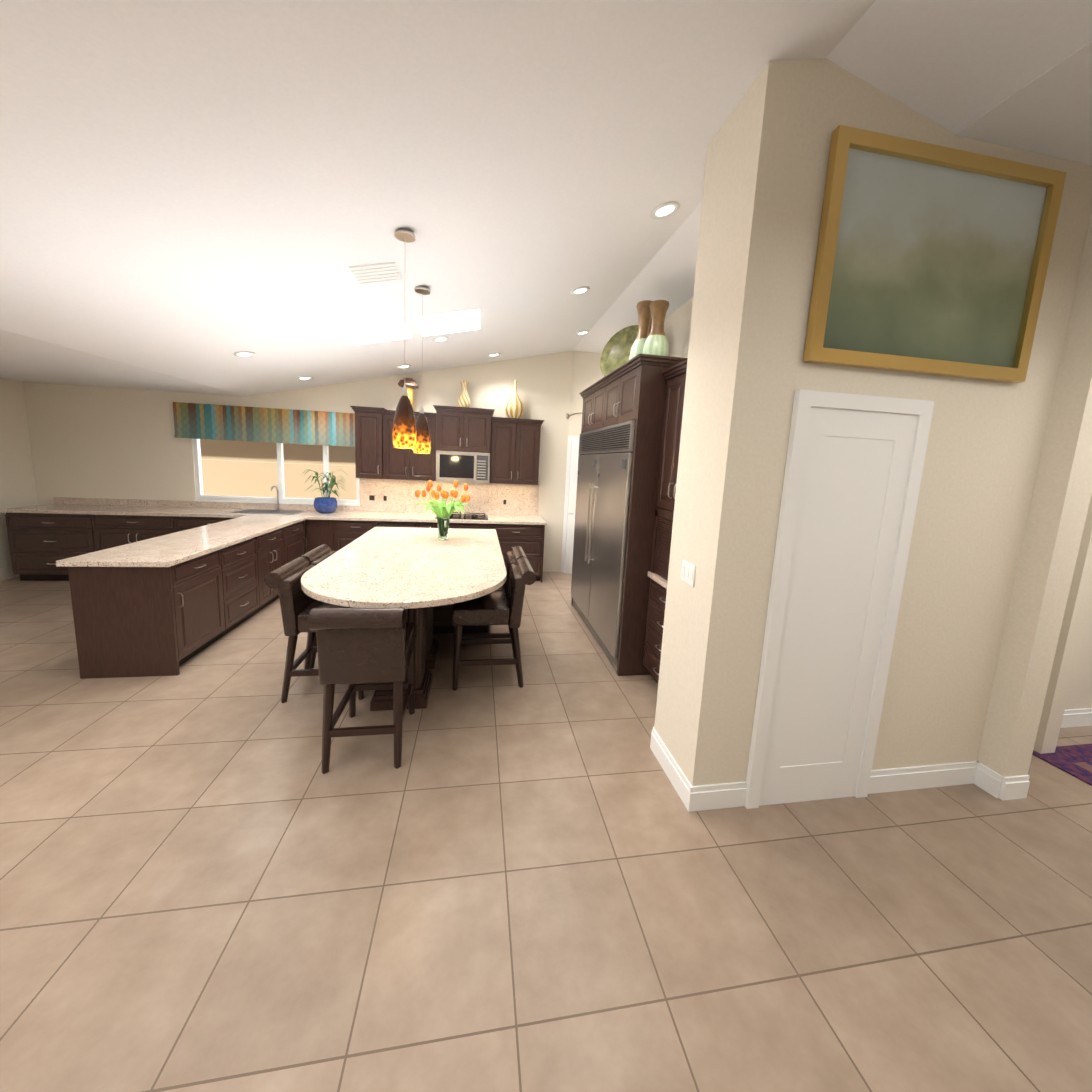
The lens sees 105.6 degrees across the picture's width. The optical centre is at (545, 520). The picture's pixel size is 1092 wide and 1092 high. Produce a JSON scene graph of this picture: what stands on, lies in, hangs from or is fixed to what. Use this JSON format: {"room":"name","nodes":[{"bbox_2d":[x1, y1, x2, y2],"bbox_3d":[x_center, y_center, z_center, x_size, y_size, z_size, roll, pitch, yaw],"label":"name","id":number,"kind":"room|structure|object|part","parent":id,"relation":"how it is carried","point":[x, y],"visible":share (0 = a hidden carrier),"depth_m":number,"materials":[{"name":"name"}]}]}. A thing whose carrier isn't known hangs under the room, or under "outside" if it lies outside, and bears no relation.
{"room":"kitchen","nodes":[
{"label":"kitchen","id":0,"kind":"room"},
{"bbox_2d":[0,377,37,580],"bbox_3d":[-6.198,-0.808,1.311,0.150,4.200,8.720,1,8,-10],"label":"wall","id":1,"kind":"structure","parent":0,"point":[17,483],"depth_m":5.27,"materials":[{"name":"paint"}]},
{"bbox_2d":[23,351,572,571],"bbox_3d":[-2.024,-1.298,6.316,9.720,4.200,0.150,1,8,-10],"label":"wall","id":2,"kind":"structure","parent":0,"point":[103,442],"depth_m":5.79,"materials":[{"name":"paint"}]},
{"bbox_2d":[173,402,354,446],"bbox_3d":[-3.898,-1.349,5.872,2.375,0.475,0.091,1,8,-10],"label":"window valance","id":3,"kind":"object","parent":2,"relation":"attached to","point":[228,422],"visible":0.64,"depth_m":5.82,"materials":[{"name":"fabric"}]},
{"bbox_2d":[193,439,359,505],"bbox_3d":[-3.873,-0.857,6.029,2.200,1.210,0.120,1,8,-10],"label":"kitchen window","id":4,"kind":"structure","parent":2,"relation":"in","point":[200,495],"depth_m":6.04,"materials":[{"name":"white wood"}]},
{"bbox_2d":[53,478,538,515],"bbox_3d":[-3.384,-0.411,6.131,6.620,0.523,0.019,1,8,-10],"label":"backsplash","id":5,"kind":"structure","parent":2,"relation":"attached to","point":[489,498],"depth_m":6.34,"materials":[{"name":"beige tile"}]},
{"bbox_2d":[369,495,374,499],"bbox_3d":[-2.625,-0.345,6.254,0.075,0.075,0.005,1,8,-10],"label":"outlet","id":6,"kind":"object","parent":5,"relation":"attached to","point":[371,497],"depth_m":6.25,"materials":[{"name":"grey"}]},
{"bbox_2d":[354,409,381,478],"bbox_3d":[-2.522,-1.092,6.001,0.362,0.942,0.360,1,8,-10],"label":"upper cabinet","id":7,"kind":"object","parent":2,"relation":"attached to","point":[368,422],"depth_m":5.82,"materials":[{"name":"brown wood"}]},
{"bbox_2d":[382,409,435,480],"bbox_3d":[-1.980,-1.082,6.092,0.738,0.948,0.360,1,8,-10],"label":"upper cabinet","id":8,"kind":"object","parent":2,"relation":"attached to","point":[397,463],"depth_m":5.96,"materials":[{"name":"brown wood"}]},
{"bbox_2d":[398,378,418,411],"bbox_3d":[-1.988,-1.807,5.997,0.270,0.475,0.220,1,8,-10],"label":"decorative lantern","id":9,"kind":"object","parent":8,"relation":"on","point":[410,383],"visible":0.5,"depth_m":5.91,"materials":[{"name":"glass"}]},
{"bbox_2d":[434,409,493,452],"bbox_3d":[-1.215,-1.317,6.163,0.777,0.577,0.400,1,8,-10],"label":"upper cabinet","id":10,"kind":"object","parent":2,"relation":"attached to","point":[460,430],"depth_m":5.97,"materials":[{"name":"brown wood"}]},
{"bbox_2d":[436,450,489,482],"bbox_3d":[-1.232,-0.805,6.197,0.765,0.439,0.474,1,8,-10],"label":"microwave","id":11,"kind":"object","parent":10,"relation":"attached to","point":[469,467],"visible":1,"depth_m":6.01,"materials":[{"name":"grey metal"}]},
{"bbox_2d":[458,381,470,406],"bbox_3d":[-1.201,-1.841,6.091,0.190,0.390,0.190,1,8,-10],"label":"vase","id":12,"kind":"object","parent":10,"relation":"on","point":[464,400],"visible":0.88,"depth_m":6.04,"materials":[{"name":"beige ceramic"}]},
{"bbox_2d":[490,421,541,484],"bbox_3d":[-0.484,-1.034,6.361,0.737,0.922,0.330,1,8,-10],"label":"upper cabinet","id":13,"kind":"object","parent":2,"relation":"attached to","point":[511,446],"depth_m":6.20,"materials":[{"name":"brown wood"}]},
{"bbox_2d":[505,380,523,418],"bbox_3d":[-0.466,-1.813,6.237,0.290,0.565,0.290,1,8,-10],"label":"bottle vase","id":14,"kind":"object","parent":13,"relation":"on","point":[514,408],"visible":0.9,"depth_m":6.16,"materials":[{"name":"beige ceramic"}]},
{"bbox_2d":[0,572,1091,1091],"bbox_3d":[0.383,1.438,2.709,13.400,0.001,8.750,1,8,-10],"label":"floor","id":15,"kind":"structure","parent":0,"point":[212,878],"depth_m":1.71,"materials":[{"name":"tile"}]},
{"bbox_2d":[5,513,92,580],"bbox_3d":[-6.190,0.298,5.460,0.900,0.880,0.630,1,8,-10],"label":"base cabinet","id":16,"kind":"object","parent":15,"relation":"on","point":[40,544],"depth_m":5.14,"materials":[{"name":"brown wood"}]},
{"bbox_2d":[93,515,172,551],"bbox_3d":[-5.302,0.320,5.609,0.900,0.880,0.630,1,8,-10],"label":"base cabinet","id":17,"kind":"object","parent":15,"relation":"on","point":[109,531],"depth_m":5.26,"materials":[{"name":"brown wood"}]},
{"bbox_2d":[68,548,227,678],"bbox_3d":[-3.225,0.719,3.437,0.648,0.880,0.642,1,8,-10],"label":"base cabinet","id":18,"kind":"object","parent":15,"relation":"on","point":[145,621],"depth_m":3.15,"materials":[{"name":"brown wood"}]},
{"bbox_2d":[56,513,308,566],"bbox_3d":[-3.348,0.136,4.244,0.718,0.042,2.520,1,8,-10],"label":"countertop","id":19,"kind":"structure","parent":18,"relation":"on","point":[171,549],"depth_m":3.63,"materials":[{"name":"stone"}]},
{"bbox_2d":[173,516,233,532],"bbox_3d":[-4.405,0.342,5.761,0.920,0.880,0.630,1,8,-10],"label":"base cabinet","id":20,"kind":"object","parent":15,"relation":"on","point":[179,523],"depth_m":5.37,"materials":[{"name":"brown wood"}]},
{"bbox_2d":[224,536,263,631],"bbox_3d":[-3.327,0.630,4.053,0.648,0.880,0.620,1,8,-10],"label":"base cabinet","id":21,"kind":"object","parent":15,"relation":"on","point":[242,559],"depth_m":4.12,"materials":[{"name":"brown wood"}]},
{"bbox_2d":[260,527,287,606],"bbox_3d":[-3.427,0.541,4.658,0.648,0.880,0.620,1,8,-10],"label":"base cabinet","id":22,"kind":"object","parent":15,"relation":"on","point":[273,547],"depth_m":4.68,"materials":[{"name":"brown wood"}]},
{"bbox_2d":[284,521,306,562],"bbox_3d":[-3.527,0.453,5.264,0.648,0.880,0.620,1,8,-10],"label":"base cabinet","id":23,"kind":"object","parent":15,"relation":"on","point":[294,534],"depth_m":5.30,"materials":[{"name":"brown wood"}]},
{"bbox_2d":[264,557,363,702],"bbox_3d":[-1.647,0.799,3.126,0.626,0.964,0.460,1,8,-10],"label":"chair","id":24,"kind":"object","parent":15,"relation":"on","point":[297,604],"visible":0.56,"depth_m":2.92,"materials":[{"name":"brown leather"}]},
{"bbox_3d":[-1.635,0.550,3.091,0.626,0.461,0.460,1,8,-10],"label":"seat","id":25,"kind":"part","parent":24,"relation":"part of","materials":[{"name":"leather"}]},
{"bbox_2d":[300,544,335,668],"bbox_3d":[-1.728,0.728,3.614,0.626,0.964,0.460,1,8,-10],"label":"chair","id":26,"kind":"object","parent":15,"relation":"on","point":[317,555],"visible":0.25,"depth_m":3.44,"materials":[{"name":"brown leather"}]},
{"bbox_2d":[306,519,332,551],"bbox_3d":[-3.140,0.372,5.984,0.350,0.880,0.610,1,8,-10],"label":"base cabinet","id":27,"kind":"object","parent":15,"relation":"on","point":[318,532],"depth_m":5.65,"materials":[{"name":"brown wood"}]},
{"bbox_2d":[333,520,376,551],"bbox_3d":[-2.685,0.385,6.051,0.570,0.880,0.630,1,8,-10],"label":"base cabinet","id":28,"kind":"object","parent":15,"relation":"on","point":[345,532],"depth_m":5.70,"materials":[{"name":"brown wood"}]},
{"bbox_2d":[308,608,416,773],"bbox_3d":[-1.064,0.909,2.529,0.460,0.964,0.626,1,8,-10],"label":"chair","id":29,"kind":"object","parent":15,"relation":"on","point":[367,649],"visible":1,"depth_m":2.30,"materials":[{"name":"brown wood"}]},
{"bbox_3d":[-1.052,0.660,2.494,0.460,0.461,0.626,1,8,-10],"label":"seat","id":30,"kind":"part","parent":29,"relation":"part of","materials":[{"name":"leather"}]},
{"bbox_2d":[377,521,416,527],"bbox_3d":[-2.143,0.398,6.142,0.530,0.880,0.630,1,8,-10],"label":"base cabinet","id":31,"kind":"object","parent":15,"relation":"on","point":[379,523],"depth_m":5.78,"materials":[{"name":"brown wood"}]},
{"bbox_2d":[301,527,506,710],"bbox_3d":[-1.128,0.744,3.772,1.420,0.940,2.690,1,8,-10],"label":"dining table","id":32,"kind":"object","parent":15,"relation":"on","point":[426,578],"visible":0.85,"depth_m":3.09,"materials":[{"name":"beige stone"}]},
{"bbox_2d":[415,480,470,538],"bbox_3d":[-1.086,-0.120,4.327,0.612,0.619,0.639,1,8,-10],"label":"vase","id":33,"kind":"object","parent":32,"relation":"on","point":[442,511],"visible":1,"depth_m":4.29,"materials":[{"name":"green glass"}]},
{"bbox_2d":[417,522,432,527],"bbox_3d":[-1.768,0.408,6.205,0.230,0.880,0.630,1,8,-10],"label":"base cabinet","id":34,"kind":"object","parent":15,"relation":"on","point":[419,524],"depth_m":5.85,"materials":[{"name":"brown wood"}]},
{"bbox_2d":[433,522,488,528],"bbox_3d":[-1.276,0.420,6.288,0.770,0.880,0.630,1,8,-10],"label":"base cabinet","id":35,"kind":"object","parent":15,"relation":"on","point":[435,525],"depth_m":5.94,"materials":[{"name":"brown wood"}]},
{"bbox_2d":[452,557,535,690],"bbox_3d":[-0.440,0.819,3.400,0.626,0.964,0.460,1,8,-10],"label":"chair","id":36,"kind":"object","parent":15,"relation":"on","point":[498,608],"visible":0.94,"depth_m":3.20,"materials":[{"name":"brown wood"}]},
{"bbox_3d":[-0.428,0.570,3.365,0.626,0.461,0.460,1,8,-10],"label":"seat","id":37,"kind":"part","parent":36,"relation":"part of","materials":[{"name":"leather"}]},
{"bbox_2d":[462,546,526,657],"bbox_3d":[-0.521,0.748,3.888,0.626,0.964,0.460,1,8,-10],"label":"chair","id":38,"kind":"object","parent":15,"relation":"on","point":[515,554],"visible":0.29,"depth_m":3.73,"materials":[{"name":"brown wood"}]},
{"bbox_3d":[-0.509,0.499,3.854,0.626,0.461,0.460,1,8,-10],"label":"seat","id":39,"kind":"part","parent":38,"relation":"part of","materials":[{"name":"leather"}]},
{"bbox_2d":[489,524,544,581],"bbox_3d":[-0.492,0.439,6.421,0.820,0.880,0.630,1,8,-10],"label":"base cabinet","id":40,"kind":"object","parent":15,"relation":"on","point":[529,537],"depth_m":6.11,"materials":[{"name":"brown wood"}]},
{"bbox_2d":[1,504,546,524],"bbox_3d":[-3.321,-0.085,5.860,6.670,0.042,0.663,1,8,-10],"label":"countertop","id":41,"kind":"structure","parent":40,"relation":"on","point":[47,508],"depth_m":5.63,"materials":[{"name":"stone"}]},
{"bbox_2d":[229,486,305,513],"bbox_3d":[-3.858,-0.302,5.797,0.820,0.353,0.443,1,8,-10],"label":"sink","id":42,"kind":"object","parent":41,"relation":"in","point":[260,511],"visible":1,"depth_m":5.82,"materials":[{"name":"silver metal"}]},
{"bbox_2d":[303,469,347,512],"bbox_3d":[-3.135,-0.426,5.935,0.551,0.627,0.543,1,8,-10],"label":"plant pot","id":43,"kind":"object","parent":41,"relation":"on","point":[326,504],"visible":1,"depth_m":5.89,"materials":[{"name":"blue ceramic"}]},
{"bbox_2d":[435,512,487,519],"bbox_3d":[-1.252,-0.078,6.222,0.750,0.042,0.490,1,8,-10],"label":"gas cooktop","id":44,"kind":"object","parent":41,"relation":"in","point":[476,516],"visible":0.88,"depth_m":6.11,"materials":[{"name":"black metal"}]},
{"bbox_2d":[571,354,687,675],"bbox_3d":[0.845,-0.094,4.318,0.825,2.636,1.900,1,8,-10],"label":"fridge","id":45,"kind":"object","parent":15,"relation":"on","point":[620,438],"visible":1,"depth_m":3.57,"materials":[{"name":"grey metal"}]},
{"bbox_2d":[629,300,651,359],"bbox_3d":[0.926,-1.702,3.923,0.250,0.660,0.302,1,8,-10],"label":"urn","id":46,"kind":"object","parent":45,"relation":"on","point":[644,316],"visible":0.54,"depth_m":3.85,"materials":[{"name":"brown ceramic"}]},
{"bbox_2d":[642,300,668,355],"bbox_3d":[0.972,-1.609,3.637,0.230,0.560,0.230,1,8,-10],"label":"decorative urn","id":47,"kind":"object","parent":45,"relation":"on","point":[656,342],"visible":0.75,"depth_m":3.56,"materials":[{"name":"brown ceramic"}]},
{"bbox_2d":[643,359,687,682],"bbox_3d":[1.172,0.137,3.147,0.558,2.531,0.632,1,8,-10],"label":"tall cabinet","id":48,"kind":"object","parent":15,"relation":"on","point":[675,376],"visible":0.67,"depth_m":3.23,"materials":[{"name":"brown wood"}]},
{"bbox_2d":[650,727,697,811],"bbox_3d":[0.719,1.426,2.418,0.016,0.135,0.507,1,8,-10],"label":"baseboard","id":49,"kind":"structure","parent":15,"relation":"on","point":[676,776],"depth_m":2.35,"materials":[{"name":"white wood"}]},
{"bbox_2d":[694,781,746,810],"bbox_3d":[0.926,1.465,2.206,0.296,0.135,0.016,1,8,-10],"label":"baseboard","id":50,"kind":"structure","parent":15,"relation":"on","point":[733,794],"depth_m":2.20,"materials":[{"name":"white wood"}]},
{"bbox_2d":[1032,744,1091,785],"bbox_3d":[4.822,1.693,2.368,2.950,0.012,1.420,1,8,-10],"label":"rug","id":51,"kind":"object","parent":15,"relation":"on","point":[1075,761],"visible":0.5,"depth_m":2.73,"materials":[{"name":"purple fabric"}]},
{"bbox_2d":[0,0,1091,395],"bbox_3d":[-2.157,-1.666,1.837,7.950,1.123,8.750,1,8,-10],"label":"ceiling","id":52,"kind":"structure","parent":0,"point":[196,196],"depth_m":1.86,"materials":[{"name":"paint"}]},
{"bbox_2d":[234,351,255,356],"bbox_3d":[-2.992,-1.655,4.123,0.186,0.046,0.190,1,8,-10],"label":"recessed light","id":53,"kind":"object","parent":52,"relation":"in","point":[244,354],"visible":0.98,"depth_m":4.11,"materials":[{"name":"white"}]},
{"bbox_2d":[297,376,312,379],"bbox_3d":[-3.129,-1.851,5.382,0.186,0.046,0.190,1,8,-10],"label":"recessed light","id":54,"kind":"object","parent":52,"relation":"in","point":[304,378],"visible":0.96,"depth_m":5.37,"materials":[{"name":"white"}]},
{"bbox_2d":[335,319,411,344],"bbox_3d":[-1.706,-1.882,4.158,0.600,0.132,0.600,1,8,-10],"label":"skylight","id":55,"kind":"object","parent":52,"relation":"attached to","point":[397,329],"depth_m":4.13,"materials":[{"name":"white"}]},
{"bbox_2d":[349,262,402,285],"bbox_3d":[-1.202,-1.756,2.952,0.300,0.077,0.285,1,8,-10],"label":"ceiling vent","id":56,"kind":"object","parent":52,"relation":"in","point":[379,273],"visible":0.92,"depth_m":2.93,"materials":[{"name":"white"}]},
{"bbox_2d":[397,364,410,367],"bbox_3d":[-1.930,-2.101,5.646,0.186,0.046,0.190,1,8,-10],"label":"recessed light","id":57,"kind":"object","parent":52,"relation":"in","point":[406,366],"visible":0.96,"depth_m":5.63,"materials":[{"name":"white"}]},
{"bbox_2d":[393,229,416,448],"bbox_3d":[-0.884,-1.105,2.595,0.148,1.284,0.148,1,8,-10],"label":"pendant light","id":58,"kind":"object","parent":52,"relation":"hanging from","point":[404,430],"visible":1,"depth_m":2.61,"materials":[{"name":"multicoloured glass"}]},
{"bbox_2d":[413,287,430,453],"bbox_3d":[-1.018,-1.214,3.407,0.148,1.304,0.148,1,8,-10],"label":"pendant light","id":59,"kind":"object","parent":52,"relation":"hanging from","point":[423,442],"visible":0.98,"depth_m":3.42,"materials":[{"name":"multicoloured glass"}]},
{"bbox_2d":[433,336,448,341],"bbox_3d":[-1.196,-2.065,4.718,0.186,0.046,0.190,1,8,-10],"label":"recessed light","id":60,"kind":"object","parent":52,"relation":"in","point":[440,339],"visible":0.94,"depth_m":4.71,"materials":[{"name":"white"}]},
{"bbox_2d":[415,310,479,335],"bbox_3d":[-0.989,-2.021,4.257,0.600,0.132,0.600,1,8,-10],"label":"skylight","id":61,"kind":"object","parent":52,"relation":"attached to","point":[468,320],"depth_m":4.23,"materials":[{"name":"white"}]},
{"bbox_2d":[488,353,500,356],"bbox_3d":[-0.731,-2.341,5.850,0.186,0.046,0.190,1,8,-10],"label":"recessed light","id":62,"kind":"object","parent":52,"relation":"in","point":[493,354],"visible":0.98,"depth_m":5.85,"materials":[{"name":"white"}]},
{"bbox_2d":[571,286,589,294],"bbox_3d":[0.327,-2.190,3.947,0.186,0.046,0.190,1,8,-10],"label":"recessed light","id":63,"kind":"object","parent":52,"relation":"in","point":[580,290],"visible":1,"depth_m":3.94,"materials":[{"name":"white"}]},
{"bbox_2d":[575,330,589,334],"bbox_3d":[0.482,-2.482,5.476,0.186,0.046,0.190,1,8,-10],"label":"recessed light","id":64,"kind":"object","parent":52,"relation":"in","point":[583,332],"visible":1,"depth_m":5.46,"materials":[{"name":"white"}]},
{"bbox_2d":[650,201,679,218],"bbox_3d":[0.789,-2.060,2.752,0.186,0.046,0.190,1,8,-10],"label":"recessed light","id":65,"kind":"object","parent":52,"relation":"in","point":[664,210],"visible":1,"depth_m":2.75,"materials":[{"name":"white"}]},
{"bbox_2d":[569,351,603,435],"bbox_3d":[0.712,-1.187,6.468,0.785,4.200,0.150,9,10,36],"label":"wall","id":66,"kind":"structure","parent":0,"point":[586,371],"depth_m":6.42,"materials":[{"name":"paint"}]},
{"bbox_2d":[561,436,579,573],"bbox_3d":[0.609,-0.205,6.529,0.546,2.230,0.574,1,8,-10],"label":"door","id":67,"kind":"structure","parent":66,"relation":"attached to","point":[573,454],"depth_m":6.68,"materials":[{"name":"white"}]},
{"bbox_2d":[664,297,692,357],"bbox_3d":[1.288,-0.924,4.762,0.150,4.200,4.060,1,8,-10],"label":"wall","id":68,"kind":"structure","parent":0,"point":[677,324],"depth_m":4.15,"materials":[{"name":"paint"}]},
{"bbox_2d":[654,58,953,785],"bbox_3d":[1.275,-0.592,2.350,0.960,4.200,0.740,1,8,-10],"label":"wall","id":69,"kind":"structure","parent":0,"point":[749,371],"depth_m":1.99,"materials":[{"name":"paint"}]},
{"bbox_2d":[680,559,695,586],"bbox_3d":[0.775,0.285,2.268,0.008,0.116,0.140,1,8,-10],"label":"switch plate","id":70,"kind":"object","parent":69,"relation":"attached to","point":[688,569],"visible":1,"depth_m":2.26,"materials":[{"name":"white plastic"}]},
{"bbox_2d":[872,136,1091,769],"bbox_3d":[2.304,-0.525,2.228,1.030,4.200,0.150,1,8,-10],"label":"wall","id":71,"kind":"structure","parent":0,"point":[983,453],"depth_m":2.23,"materials":[{"name":"paint"}]},
{"bbox_2d":[745,389,934,808],"bbox_3d":[1.492,0.473,2.144,0.750,2.170,0.032,1,8,-10],"label":"door","id":72,"kind":"structure","parent":71,"relation":"attached to","point":[854,466],"depth_m":2.12,"materials":[{"name":"white wood"}]},
{"bbox_2d":[868,761,985,793],"bbox_3d":[2.196,1.497,2.420,0.780,0.135,0.016,1,8,-10],"label":"baseboard","id":73,"kind":"structure","parent":71,"relation":"attached to","point":[972,772],"depth_m":2.42,"materials":[{"name":"white wood"}]},
{"bbox_2d":[803,125,1066,382],"bbox_3d":[1.835,-1.197,1.951,1.240,0.960,0.041,1,8,-10],"label":"framed picture","id":74,"kind":"object","parent":71,"relation":"attached to","point":[932,259],"visible":1,"depth_m":1.94,"materials":[{"name":"fabric"}]},
{"bbox_2d":[954,40,1091,164],"bbox_3d":[4.850,-1.487,0.562,5.450,0.100,3.950,1,8,-10],"label":"ceiling","id":75,"kind":"structure","parent":0,"point":[1048,112],"depth_m":1.78,"materials":[{"name":"paint"}]},
{"bbox_2d":[977,211,1091,776],"bbox_3d":[3.048,0.138,0.425,0.170,3.450,3.800,1,8,-10],"label":"wall","id":76,"kind":"structure","parent":0,"point":[1058,509],"depth_m":2.22,"materials":[{"name":"paint"}]},
{"bbox_2d":[1033,494,1091,753],"bbox_3d":[3.071,-0.343,4.839,0.120,3.200,4.650,1,8,-10],"label":"wall","id":77,"kind":"structure","parent":0,"point":[1069,642],"depth_m":2.69,"materials":[{"name":"paint"}]},
{"bbox_2d":[1065,596,1091,709],"bbox_3d":[4.795,-0.121,3.092,4.150,3.400,0.120,1,8,-10],"label":"wall","id":78,"kind":"structure","parent":0,"point":[1080,694],"depth_m":3.07,"materials":[{"name":"paint"}]},
{"bbox_2d":[1061,708,1091,727],"bbox_3d":[4.655,1.503,3.236,4.000,0.135,0.016,1,8,-10],"label":"baseboard","id":79,"kind":"structure","parent":78,"relation":"attached to","point":[1071,717],"depth_m":3.12,"materials":[{"name":"white wood"}]},
{"label":"outside","id":80,"kind":"structure","parent":0,"visible":0},
{"label":"ground","id":81,"kind":"structure","parent":80,"visible":0},
{"bbox_2d":[200,439,354,465],"bbox_3d":[-6.928,-2.637,13.580,10.600,4.400,3.900,1,8,-10],"label":"house","id":82,"kind":"structure","parent":81,"relation":"on","point":[229,450],"depth_m":11.93,"materials":[{"name":"paint"}]},
{"bbox_2d":[201,459,356,499],"bbox_3d":[-4.212,-0.444,9.177,14.000,1.520,0.200,1,8,-10],"label":"fence","id":83,"kind":"object","parent":81,"relation":"on","point":[237,478],"visible":0.11,"depth_m":8.74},
{"bbox_3d":[0.935,-1.547,4.600,0.180,0.171,0.141,9,10,39],"label":"decorative platter","id":84,"kind":"object","parent":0,"visible":0},
{"bbox_2d":[600,325,638,376],"bbox_3d":[0.875,-1.792,4.477,0.640,0.640,0.055,9,-4,39],"label":"decorative platter","id":85,"kind":"object","parent":84,"relation":"on","point":[616,351],"visible":0.54,"depth_m":4.55,"materials":[{"name":"ceramic"}]}
]}

